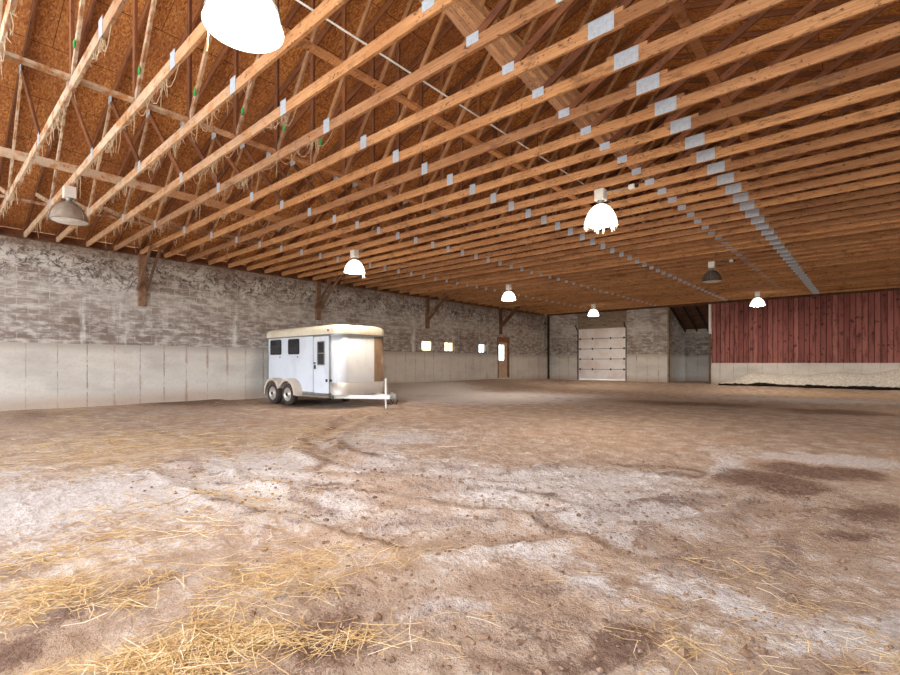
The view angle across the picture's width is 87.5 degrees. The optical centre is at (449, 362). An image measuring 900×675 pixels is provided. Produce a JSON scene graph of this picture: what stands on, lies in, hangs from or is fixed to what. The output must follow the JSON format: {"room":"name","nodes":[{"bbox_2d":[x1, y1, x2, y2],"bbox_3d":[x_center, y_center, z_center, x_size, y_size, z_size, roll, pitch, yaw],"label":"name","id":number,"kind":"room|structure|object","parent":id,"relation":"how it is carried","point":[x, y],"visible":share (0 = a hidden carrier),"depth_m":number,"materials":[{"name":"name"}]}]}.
{"room":"farm building","nodes":[
{"label":"farm building","id":0,"kind":"room"},
{"bbox_2d":[0,235,546,410],"bbox_3d":[-3.951,-0.627,18.756,0.230,4.755,31.000,0,0,41],"label":"wall","id":1,"kind":"structure","parent":0,"point":[50,292],"depth_m":13.94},
{"bbox_2d":[136,243,161,305],"bbox_3d":[-8.202,-2.371,12.802,1.279,1.542,0.262,0,0,41],"label":"knee brace","id":2,"kind":"object","parent":1,"relation":"attached to","point":[141,287],"visible":0.98,"depth_m":13.11,"materials":[{"name":"brown wood"}]},
{"bbox_2d":[0,226,544,314],"bbox_3d":[-4.026,-3.134,18.822,0.030,0.238,31.000,0,0,41],"label":"trim","id":3,"kind":"structure","parent":1,"relation":"attached to","point":[3,230],"depth_m":13.29,"materials":[{"name":"brown wood"}]},
{"bbox_2d":[0,234,545,315],"bbox_3d":[-3.958,-3.024,18.763,0.210,0.038,31.000,0,0,41],"label":"trim","id":4,"kind":"structure","parent":1,"relation":"on","point":[0,234],"depth_m":14.73,"materials":[{"name":"brown wood"}]},
{"bbox_2d":[0,0,17,79],"bbox_3d":[-2.340,-4.961,2.798,23.942,4.461,0.092,0,0,41],"label":"roof truss","id":5,"kind":"object","parent":4,"relation":"on","point":[9,13],"visible":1,"depth_m":4.29,"materials":[{"name":"beige wood"}]},
{"bbox_2d":[0,0,127,217],"bbox_3d":[-1.927,-4.944,3.246,23.942,4.495,0.087,0,0,41],"label":"roof truss","id":6,"kind":"object","parent":4,"relation":"on","point":[105,24],"visible":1,"depth_m":5.81,"materials":[{"name":"brown wood"}]},
{"bbox_2d":[23,0,209,236],"bbox_3d":[-1.527,-4.933,3.705,23.942,4.517,0.090,0,0,41],"label":"roof truss","id":7,"kind":"object","parent":4,"relation":"on","point":[196,37],"visible":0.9,"depth_m":5.82,"materials":[{"name":"brown wood"}]},
{"bbox_2d":[47,185,89,225],"bbox_3d":[-6.583,-2.726,8.116,0.566,0.630,0.579,0,0,41],"label":"lamp","id":8,"kind":"object","parent":7,"relation":"hanging from","point":[68,212],"visible":1,"depth_m":8.02,"materials":[{"name":"grey metal"}]},
{"bbox_2d":[201,0,283,52],"bbox_3d":[-1.547,-2.705,3.515,0.566,0.792,0.579,0,0,41],"label":"lamp","id":9,"kind":"object","parent":7,"relation":"hanging from","point":[252,26],"visible":1,"depth_m":3.46,"materials":[{"name":"white paint"}]},
{"bbox_2d":[55,0,348,241],"bbox_3d":[-1.110,-4.961,4.154,23.942,4.461,0.092,0,0,41],"label":"roof truss","id":10,"kind":"object","parent":4,"relation":"on","point":[326,8],"visible":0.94,"depth_m":6.16,"materials":[{"name":"brown wood"}]},
{"bbox_2d":[0,194,439,280],"bbox_3d":[-0.360,-3.199,18.401,0.090,0.038,26.400,0,0,41],"label":"brace","id":11,"kind":"object","parent":10,"relation":"on","point":[1,195],"visible":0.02,"depth_m":11.07,"materials":[{"name":"brown wood"}]},
{"bbox_2d":[0,146,496,272],"bbox_3d":[1.483,-3.250,16.786,0.040,0.140,26.400,0,0,41],"label":"brace","id":12,"kind":"object","parent":10,"relation":"on","point":[4,152],"visible":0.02,"depth_m":8.69,"materials":[{"name":"brown wood"}]},
{"bbox_2d":[2,51,573,259],"bbox_3d":[3.942,-3.199,14.630,0.090,0.038,26.400,0,0,41],"label":"brace","id":13,"kind":"object","parent":10,"relation":"on","point":[8,55],"visible":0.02,"depth_m":5.99,"materials":[{"name":"brown wood"}]},
{"bbox_2d":[282,25,656,246],"bbox_3d":[5.807,-3.199,12.995,0.090,0.038,26.400,0,0,41],"label":"brace","id":14,"kind":"object","parent":10,"relation":"on","point":[304,43],"visible":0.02,"depth_m":5.67,"materials":[{"name":"brown wood"}]},
{"bbox_2d":[295,0,675,243],"bbox_3d":[5.267,-4.125,13.336,0.024,0.024,26.200,0,0,41],"label":"conduit","id":15,"kind":"object","parent":10,"relation":"attached to","point":[299,1],"visible":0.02,"depth_m":6.61,"materials":[{"name":"grey metal"}]},
{"bbox_2d":[668,0,790,225],"bbox_3d":[8.025,-3.199,11.051,0.090,0.038,26.400,0,0,41],"label":"brace","id":16,"kind":"object","parent":10,"relation":"on","point":[677,8],"visible":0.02,"depth_m":5.11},
{"bbox_2d":[85,0,458,246],"bbox_3d":[-0.705,-4.944,4.609,23.942,4.495,0.087,0,0,41],"label":"roof truss","id":17,"kind":"object","parent":4,"relation":"on","point":[429,9],"visible":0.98,"depth_m":6.46,"materials":[{"name":"brown wood"}]},
{"bbox_2d":[113,0,568,252],"bbox_3d":[-0.296,-4.933,5.059,23.942,4.517,0.090,0,0,41],"label":"roof truss","id":18,"kind":"object","parent":4,"relation":"on","point":[484,35],"visible":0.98,"depth_m":6.18,"materials":[{"name":"brown wood"}]},
{"bbox_2d":[139,0,678,253],"bbox_3d":[0.111,-5.019,5.515,23.942,4.344,0.073,0,0,41],"label":"roof truss","id":19,"kind":"object","parent":4,"relation":"on","point":[620,17],"visible":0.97,"depth_m":5.72,"materials":[{"name":"brown wood"}]},
{"bbox_2d":[163,0,788,257],"bbox_3d":[0.515,-5.019,5.972,23.942,4.344,0.073,0,0,41],"label":"roof truss","id":20,"kind":"object","parent":4,"relation":"on","point":[638,53],"visible":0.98,"depth_m":6.08,"materials":[{"name":"brown wood"}]},
{"bbox_2d":[185,0,898,261],"bbox_3d":[0.928,-5.019,6.421,23.942,4.344,0.073,0,0,41],"label":"roof truss","id":21,"kind":"object","parent":4,"relation":"on","point":[664,78],"visible":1,"depth_m":6.05,"materials":[{"name":"brown wood"}]},
{"bbox_2d":[206,0,899,264],"bbox_3d":[1.334,-5.116,6.874,23.942,4.150,0.042,0,0,41],"label":"roof truss","id":22,"kind":"object","parent":4,"relation":"on","point":[891,31],"visible":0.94,"depth_m":6.47,"materials":[{"name":"brown wood"}]},
{"bbox_2d":[226,0,899,267],"bbox_3d":[1.741,-5.116,7.328,23.942,4.150,0.042,0,0,41],"label":"roof truss","id":23,"kind":"object","parent":4,"relation":"on","point":[889,62],"visible":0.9,"depth_m":7.08,"materials":[{"name":"brown wood"}]},
{"bbox_2d":[245,0,899,270],"bbox_3d":[2.158,-5.116,7.774,23.942,4.150,0.042,0,0,41],"label":"roof truss","id":24,"kind":"object","parent":4,"relation":"on","point":[708,137],"visible":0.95,"depth_m":7.52,"materials":[{"name":"brown wood"}]},
{"bbox_2d":[262,0,899,272],"bbox_3d":[2.560,-5.116,8.232,23.942,4.150,0.042,0,0,41],"label":"roof truss","id":25,"kind":"object","parent":4,"relation":"on","point":[717,152],"visible":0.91,"depth_m":8.19,"materials":[{"name":"brown wood"}]},
{"bbox_2d":[344,249,364,273],"bbox_3d":[-2.582,-2.667,12.680,0.566,0.748,0.579,0,0,41],"label":"lamp","id":26,"kind":"object","parent":25,"relation":"hanging from","point":[354,266],"visible":1,"depth_m":12.56,"materials":[{"name":"white paint"}]},
{"bbox_2d":[584,188,617,233],"bbox_3d":[2.644,-2.688,8.245,0.576,0.706,0.579,0,0,41],"label":"lamp","id":27,"kind":"object","parent":25,"relation":"hanging from","point":[601,215],"visible":1,"depth_m":8.13,"materials":[{"name":"white paint"}]},
{"bbox_2d":[606,183,638,191],"bbox_3d":[2.965,-3.000,8.093,0.537,0.082,0.095,0,0,30],"label":"outlet box","id":28,"kind":"object","parent":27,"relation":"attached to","point":[630,186],"visible":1,"depth_m":8.00,"materials":[{"name":"white paint"}]},
{"bbox_2d":[279,0,899,275],"bbox_3d":[2.970,-5.116,8.684,23.942,4.150,0.042,0,0,41],"label":"roof truss","id":29,"kind":"object","parent":4,"relation":"on","point":[656,181],"visible":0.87,"depth_m":8.69,"materials":[{"name":"brown wood"}]},
{"bbox_2d":[295,0,899,277],"bbox_3d":[3.387,-5.116,9.130,23.942,4.150,0.042,0,0,41],"label":"roof truss","id":30,"kind":"object","parent":4,"relation":"on","point":[736,176],"visible":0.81,"depth_m":9.07,"materials":[{"name":"brown wood"}]},
{"bbox_2d":[315,275,340,319],"bbox_3d":[-4.458,-2.371,17.073,1.279,1.542,0.262,0,0,41],"label":"knee brace","id":31,"kind":"object","parent":1,"relation":"attached to","point":[318,297],"visible":0.98,"depth_m":17.37,"materials":[{"name":"brown wood"}]},
{"bbox_2d":[422,340,431,350],"bbox_3d":[-1.122,-0.800,21.961,0.100,0.500,0.730,0,0,41],"label":"window","id":32,"kind":"structure","parent":1,"relation":"in","point":[426,345],"depth_m":22.00,"materials":[{"name":"white glass"}]},
{"bbox_2d":[425,293,448,328],"bbox_3d":[-0.602,-2.371,21.472,1.279,1.542,0.262,0,0,41],"label":"knee brace","id":33,"kind":"object","parent":1,"relation":"attached to","point":[428,312],"visible":0.98,"depth_m":21.78,"materials":[{"name":"brown wood"}]},
{"bbox_2d":[444,342,453,351],"bbox_3d":[-0.090,-0.795,23.138,0.100,0.490,0.720,0,0,41],"label":"window","id":34,"kind":"structure","parent":1,"relation":"in","point":[448,346],"depth_m":23.17,"materials":[{"name":"white glass"}]},
{"bbox_2d":[479,344,485,352],"bbox_3d":[1.696,-0.780,25.176,0.100,0.480,0.680,0,0,41],"label":"window","id":35,"kind":"structure","parent":1,"relation":"in","point":[479,344],"depth_m":25.28,"materials":[{"name":"grey wood"}]},
{"bbox_2d":[497,337,509,377],"bbox_3d":[2.960,-0.315,26.595,0.210,2.290,1.140,0,0,41],"label":"door","id":36,"kind":"structure","parent":1,"relation":"in","point":[503,365],"depth_m":26.75,"materials":[{"name":"brown wood"}]},
{"bbox_2d":[499,306,520,333],"bbox_3d":[3.288,-2.371,25.909,1.279,1.542,0.262,0,0,41],"label":"knee brace","id":37,"kind":"object","parent":1,"relation":"attached to","point":[502,323],"visible":0.96,"depth_m":26.20,"materials":[{"name":"brown wood"}]},
{"bbox_2d":[0,379,899,674],"bbox_3d":[4.544,1.092,10.645,23.800,0.474,40.000,0,0,41],"label":"floor","id":38,"kind":"structure","parent":0,"point":[763,438],"depth_m":3.68,"materials":[{"name":"brown soil"}]},
{"bbox_2d":[0,525,517,674],"bbox_3d":[-1.583,1.219,2.541,3.864,0.089,1.920,0,0,7],"label":"straw","id":39,"kind":"object","parent":38,"relation":"on","point":[143,657],"visible":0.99,"depth_m":2.22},
{"bbox_2d":[0,402,526,573],"bbox_3d":[-3.250,1.195,10.766,12.084,0.149,12.766,0,0,36],"label":"straw","id":40,"kind":"object","parent":38,"relation":"on","point":[112,430],"visible":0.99,"depth_m":4.93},
{"bbox_2d":[264,324,397,409],"bbox_3d":[-3.410,0.077,14.272,5.324,2.385,2.290,0,0,41],"label":"trailer","id":41,"kind":"object","parent":38,"relation":"on","point":[344,362],"visible":1,"depth_m":13.55,"materials":[{"name":"grey metal"}]},
{"bbox_2d":[130,413,899,674],"bbox_3d":[-1.205,1.252,7.836,6.492,0.184,13.228,0,0,-28],"label":"lump","id":42,"kind":"object","parent":38,"relation":"on","point":[467,640],"visible":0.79,"depth_m":2.73,"materials":[{"name":"brown soil"}]},
{"bbox_2d":[352,529,899,674],"bbox_3d":[0.901,1.228,2.553,2.641,0.084,1.725,0,0,2],"label":"straw","id":43,"kind":"object","parent":38,"relation":"on","point":[809,607],"visible":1,"depth_m":2.11,"materials":[{"name":"yellow plant"}]},
{"bbox_2d":[709,304,711,383],"bbox_3d":[13.346,-0.882,24.130,0.120,4.265,0.175,0,0,41],"label":"post","id":44,"kind":"object","parent":38,"relation":"on","point":[710,305],"visible":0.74,"depth_m":24.07,"materials":[{"name":"white paint"}]},
{"bbox_2d":[716,369,899,387],"bbox_3d":[18.377,0.850,19.120,13.630,1.213,0.876,0,0,41],"label":"bank","id":45,"kind":"object","parent":38,"relation":"on","point":[891,378],"visible":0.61,"depth_m":20.61,"materials":[{"name":"beige sand"}]},
{"bbox_2d":[718,382,899,389],"bbox_3d":[17.962,1.029,18.644,13.073,0.262,0.377,0,0,43],"label":"ridge","id":46,"kind":"object","parent":38,"relation":"on","point":[757,383],"visible":0.9,"depth_m":20.44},
{"bbox_2d":[0,0,899,287],"bbox_3d":[4.939,-5.203,11.096,24.300,4.080,31.200,0,0,41],"label":"ceiling","id":47,"kind":"structure","parent":0,"point":[49,40],"depth_m":9.86,"materials":[{"name":"brown wood"}]},
{"bbox_2d":[670,309,684,381],"bbox_3d":[12.898,-0.647,26.866,0.220,4.795,2.990,0,0,41],"label":"wall","id":48,"kind":"structure","parent":0,"point":[677,334],"depth_m":26.69,"materials":[{"name":"grey concrete"}]},
{"bbox_2d":[667,307,669,381],"bbox_3d":[11.908,-0.782,25.576,0.070,4.465,0.255,0,0,41],"label":"trim","id":49,"kind":"structure","parent":48,"relation":"attached to","point":[668,308],"depth_m":25.50,"materials":[{"name":"grey wood"}]},
{"bbox_2d":[672,305,708,328],"bbox_3d":[14.473,-2.570,25.612,4.400,1.439,3.607,0,0,41],"label":"ceiling","id":50,"kind":"structure","parent":0,"point":[704,309],"depth_m":26.23,"materials":[{"name":"brown wood"}]},
{"bbox_2d":[670,307,685,331],"bbox_3d":[13.008,-2.485,26.763,0.045,1.340,3.013,0,0,41],"label":"rafter","id":51,"kind":"object","parent":50,"relation":"attached to","point":[671,308],"visible":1,"depth_m":26.69,"materials":[{"name":"brown wood"}]},
{"bbox_2d":[682,307,697,331],"bbox_3d":[13.467,-2.485,26.361,0.045,1.340,3.013,0,0,41],"label":"rafter","id":52,"kind":"object","parent":50,"relation":"attached to","point":[684,308],"visible":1,"depth_m":26.33,"materials":[{"name":"brown wood"}]},
{"bbox_2d":[695,306,708,330],"bbox_3d":[13.925,-2.485,25.959,0.045,1.340,3.013,0,0,41],"label":"rafter","id":53,"kind":"object","parent":50,"relation":"attached to","point":[696,307],"visible":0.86,"depth_m":25.93,"materials":[{"name":"brown wood"}]},
{"bbox_2d":[685,329,711,380],"bbox_3d":[15.831,-0.120,26.403,5.240,3.740,0.220,0,0,41],"label":"wall","id":54,"kind":"structure","parent":0,"point":[696,343],"depth_m":27.48,"materials":[{"name":"grey concrete"}]},
{"bbox_2d":[546,218,899,381],"bbox_3d":[15.150,-2.722,22.744,23.700,8.943,0.220,0,0,41],"label":"wall","id":55,"kind":"structure","parent":0,"point":[646,328],"depth_m":26.75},
{"bbox_2d":[547,316,549,378],"bbox_3d":[6.336,-0.782,30.238,0.095,4.465,0.110,0,0,41],"label":"trim","id":56,"kind":"structure","parent":55,"relation":"attached to","point":[548,317],"depth_m":30.22,"materials":[{"name":"brown wood"}]},
{"bbox_2d":[575,322,626,380],"bbox_3d":[8.930,-0.571,27.914,3.020,3.522,0.405,0,0,41],"label":"door","id":57,"kind":"structure","parent":55,"relation":"in","point":[601,352],"depth_m":27.99,"materials":[{"name":"paint"}]},
{"bbox_2d":[711,363,899,383],"bbox_3d":[18.660,0.875,19.641,13.930,1.750,0.260,0,0,41],"label":"wall","id":58,"kind":"structure","parent":0,"point":[720,372],"depth_m":21.91,"materials":[{"name":"concrete"}]},
{"bbox_2d":[712,290,899,362],"bbox_3d":[18.664,-1.503,19.585,13.850,3.044,0.060,0,0,41],"label":"wall","id":59,"kind":"structure","parent":0,"point":[857,327],"depth_m":21.48,"materials":[{"name":"red wood"}]},
{"bbox_3d":[13.709,-0.638,3.275,0.200,4.775,31.000,0,0,41],"label":"wall","id":60,"kind":"structure","parent":0,"visible":0},
{"bbox_2d":[310,0,899,280],"bbox_3d":[3.793,-5.116,9.585,23.942,4.150,0.042,0,0,41],"label":"roof truss","id":61,"kind":"object","parent":60,"relation":"on","point":[739,187],"visible":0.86,"depth_m":9.26,"materials":[{"name":"brown wood"}]},
{"bbox_2d":[324,0,899,282],"bbox_3d":[4.203,-5.116,10.037,23.942,4.150,0.042,0,0,41],"label":"roof truss","id":62,"kind":"object","parent":60,"relation":"on","point":[749,195],"visible":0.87,"depth_m":9.73,"materials":[{"name":"brown wood"}]},
{"bbox_2d":[338,14,899,284],"bbox_3d":[4.612,-5.116,10.490,23.942,4.150,0.042,0,0,41],"label":"roof truss","id":63,"kind":"object","parent":60,"relation":"on","point":[754,204],"visible":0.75,"depth_m":10.13,"materials":[{"name":"brown wood"}]},
{"bbox_2d":[350,38,899,285],"bbox_3d":[5.009,-5.116,10.953,23.942,4.150,0.042,0,0,41],"label":"roof truss","id":64,"kind":"object","parent":60,"relation":"on","point":[762,211],"visible":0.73,"depth_m":10.88,"materials":[{"name":"brown wood"}]},
{"bbox_2d":[363,50,899,287],"bbox_3d":[5.420,-5.116,11.404,23.942,4.150,0.042,0,0,41],"label":"roof truss","id":65,"kind":"object","parent":60,"relation":"on","point":[892,197],"visible":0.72,"depth_m":11.33,"materials":[{"name":"brown wood"}]},
{"bbox_2d":[374,67,899,289],"bbox_3d":[5.825,-5.116,11.860,23.942,4.150,0.042,0,0,41],"label":"roof truss","id":66,"kind":"object","parent":60,"relation":"on","point":[893,205],"visible":0.62,"depth_m":11.88,"materials":[{"name":"brown wood"}]},
{"bbox_2d":[386,80,899,291],"bbox_3d":[6.243,-5.116,12.305,23.942,4.150,0.042,0,0,41],"label":"roof truss","id":67,"kind":"object","parent":60,"relation":"on","point":[888,213],"visible":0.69,"depth_m":12.26,"materials":[{"name":"brown wood"}]},
{"bbox_2d":[397,93,899,292],"bbox_3d":[6.651,-5.116,12.758,23.942,4.150,0.042,0,0,41],"label":"roof truss","id":68,"kind":"object","parent":60,"relation":"on","point":[878,221],"visible":0.58,"depth_m":12.91,"materials":[{"name":"brown wood"}]},
{"bbox_2d":[407,105,899,294],"bbox_3d":[7.055,-5.116,13.215,23.942,4.150,0.042,0,0,41],"label":"roof truss","id":69,"kind":"object","parent":60,"relation":"on","point":[859,107],"visible":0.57,"depth_m":13.24,"materials":[{"name":"brown wood"}]},
{"bbox_2d":[417,115,899,295],"bbox_3d":[7.465,-5.116,13.667,23.942,4.150,0.042,0,0,41],"label":"roof truss","id":70,"kind":"object","parent":60,"relation":"on","point":[893,230],"visible":0.52,"depth_m":13.92,"materials":[{"name":"brown wood"}]},
{"bbox_2d":[502,284,515,300],"bbox_3d":[2.270,-2.726,18.215,0.566,0.630,0.579,0,0,41],"label":"lamp","id":71,"kind":"object","parent":70,"relation":"hanging from","point":[507,296],"visible":1,"depth_m":18.09,"materials":[{"name":"white paint"}]},
{"bbox_2d":[426,125,899,297],"bbox_3d":[7.877,-5.116,14.117,23.942,4.150,0.042,0,0,41],"label":"roof truss","id":72,"kind":"object","parent":60,"relation":"on","point":[707,128],"visible":0.49,"depth_m":14.20,"materials":[{"name":"brown wood"}]},
{"bbox_2d":[701,261,722,282],"bbox_3d":[7.855,-2.726,14.104,0.566,0.630,0.579,0,0,41],"label":"lamp","id":73,"kind":"object","parent":72,"relation":"hanging from","point":[712,276],"visible":1,"depth_m":13.99,"materials":[{"name":"grey metal"}]},
{"bbox_2d":[435,133,899,298],"bbox_3d":[8.286,-5.116,14.570,23.942,4.150,0.042,0,0,41],"label":"roof truss","id":74,"kind":"object","parent":60,"relation":"on","point":[896,240],"visible":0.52,"depth_m":14.89,"materials":[{"name":"brown wood"}]},
{"bbox_2d":[446,140,899,299],"bbox_3d":[8.688,-5.116,15.029,23.942,4.150,0.042,0,0,41],"label":"roof truss","id":75,"kind":"object","parent":60,"relation":"on","point":[893,245],"visible":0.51,"depth_m":15.21,"materials":[{"name":"brown wood"}]},
{"bbox_2d":[452,147,899,300],"bbox_3d":[9.105,-5.116,15.474,23.942,4.150,0.042,0,0,41],"label":"roof truss","id":76,"kind":"object","parent":60,"relation":"on","point":[685,169],"visible":0.4,"depth_m":15.89,"materials":[{"name":"brown wood"}]},
{"bbox_2d":[460,153,899,302],"bbox_3d":[9.507,-5.116,15.934,23.942,4.150,0.042,0,0,41],"label":"roof truss","id":77,"kind":"object","parent":60,"relation":"on","point":[744,154],"visible":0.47,"depth_m":16.09,"materials":[{"name":"brown wood"}]},
{"bbox_2d":[468,158,899,303],"bbox_3d":[9.919,-5.116,16.383,23.942,4.150,0.042,0,0,41],"label":"roof truss","id":78,"kind":"object","parent":60,"relation":"on","point":[776,161],"visible":0.39,"depth_m":16.64,"materials":[{"name":"brown wood"}]},
{"bbox_2d":[475,165,899,304],"bbox_3d":[10.321,-5.116,16.842,23.942,4.150,0.042,0,0,41],"label":"roof truss","id":79,"kind":"object","parent":60,"relation":"on","point":[805,168],"visible":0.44,"depth_m":17.02,"materials":[{"name":"brown wood"}]},
{"bbox_2d":[482,169,899,305],"bbox_3d":[10.729,-5.116,17.296,23.942,4.150,0.042,0,0,41],"label":"roof truss","id":80,"kind":"object","parent":60,"relation":"on","point":[744,170],"visible":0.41,"depth_m":17.66,"materials":[{"name":"brown wood"}]},
{"bbox_2d":[490,176,899,306],"bbox_3d":[11.149,-5.116,17.738,23.942,4.150,0.042,0,0,41],"label":"roof truss","id":81,"kind":"object","parent":60,"relation":"on","point":[726,196],"visible":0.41,"depth_m":18.20,"materials":[{"name":"brown wood"}]},
{"bbox_2d":[497,179,899,307],"bbox_3d":[11.555,-5.116,18.194,23.942,4.150,0.042,0,0,41],"label":"roof truss","id":82,"kind":"object","parent":60,"relation":"on","point":[706,200],"visible":0.38,"depth_m":18.77,"materials":[{"name":"brown wood"}]},
{"bbox_2d":[503,185,899,308],"bbox_3d":[11.963,-5.116,18.647,23.942,4.150,0.042,0,0,41],"label":"roof truss","id":83,"kind":"object","parent":60,"relation":"on","point":[722,197],"visible":0.35,"depth_m":19.11,"materials":[{"name":"brown wood"}]},
{"bbox_2d":[509,188,899,309],"bbox_3d":[12.362,-5.116,19.109,23.942,4.150,0.042,0,0,41],"label":"roof truss","id":84,"kind":"object","parent":60,"relation":"on","point":[891,274],"visible":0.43,"depth_m":19.58,"materials":[{"name":"brown wood"}]},
{"bbox_2d":[517,194,899,310],"bbox_3d":[12.770,-5.116,19.562,23.942,4.150,0.042,0,0,41],"label":"roof truss","id":85,"kind":"object","parent":60,"relation":"on","point":[896,276],"visible":0.36,"depth_m":20.13,"materials":[{"name":"brown wood"}]},
{"bbox_2d":[588,304,598,315],"bbox_3d":[7.399,-2.726,24.264,0.566,0.630,0.579,0,0,41],"label":"lamp","id":86,"kind":"object","parent":85,"relation":"hanging from","point":[593,312],"visible":1,"depth_m":24.13,"materials":[{"name":"white metal"}]},
{"bbox_2d":[521,197,899,310],"bbox_3d":[13.181,-5.116,20.014,23.942,4.150,0.042,0,0,41],"label":"roof truss","id":87,"kind":"object","parent":60,"relation":"on","point":[888,279],"visible":0.34,"depth_m":20.64,"materials":[{"name":"brown wood"}]},
{"bbox_2d":[750,291,764,306],"bbox_3d":[13.112,-2.726,20.040,0.566,0.630,0.579,0,0,41],"label":"lamp","id":88,"kind":"object","parent":87,"relation":"hanging from","point":[756,302],"visible":1,"depth_m":19.92,"materials":[{"name":"white paint"}]},
{"bbox_2d":[526,203,899,311],"bbox_3d":[13.590,-5.116,20.466,23.942,4.150,0.042,0,0,41],"label":"roof truss","id":89,"kind":"object","parent":60,"relation":"on","point":[890,281],"visible":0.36,"depth_m":21.13,"materials":[{"name":"brown wood"}]},
{"bbox_2d":[532,205,899,312],"bbox_3d":[14.000,-5.116,20.918,23.942,4.150,0.042,0,0,41],"label":"roof truss","id":90,"kind":"object","parent":60,"relation":"on","point":[775,205],"visible":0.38,"depth_m":21.62,"materials":[{"name":"brown wood"}]},
{"bbox_2d":[540,210,899,313],"bbox_3d":[14.409,-5.116,21.370,23.942,4.150,0.042,0,0,41],"label":"roof truss","id":91,"kind":"object","parent":60,"relation":"on","point":[794,210],"visible":0.29,"depth_m":22.04,"materials":[{"name":"brown wood"}]},
{"bbox_2d":[545,228,899,314],"bbox_3d":[14.813,-5.116,21.827,23.942,4.150,0.042,0,0,41],"label":"roof truss","id":92,"kind":"object","parent":60,"relation":"on","point":[729,228],"visible":0.32,"depth_m":22.54,"materials":[{"name":"brown wood"}]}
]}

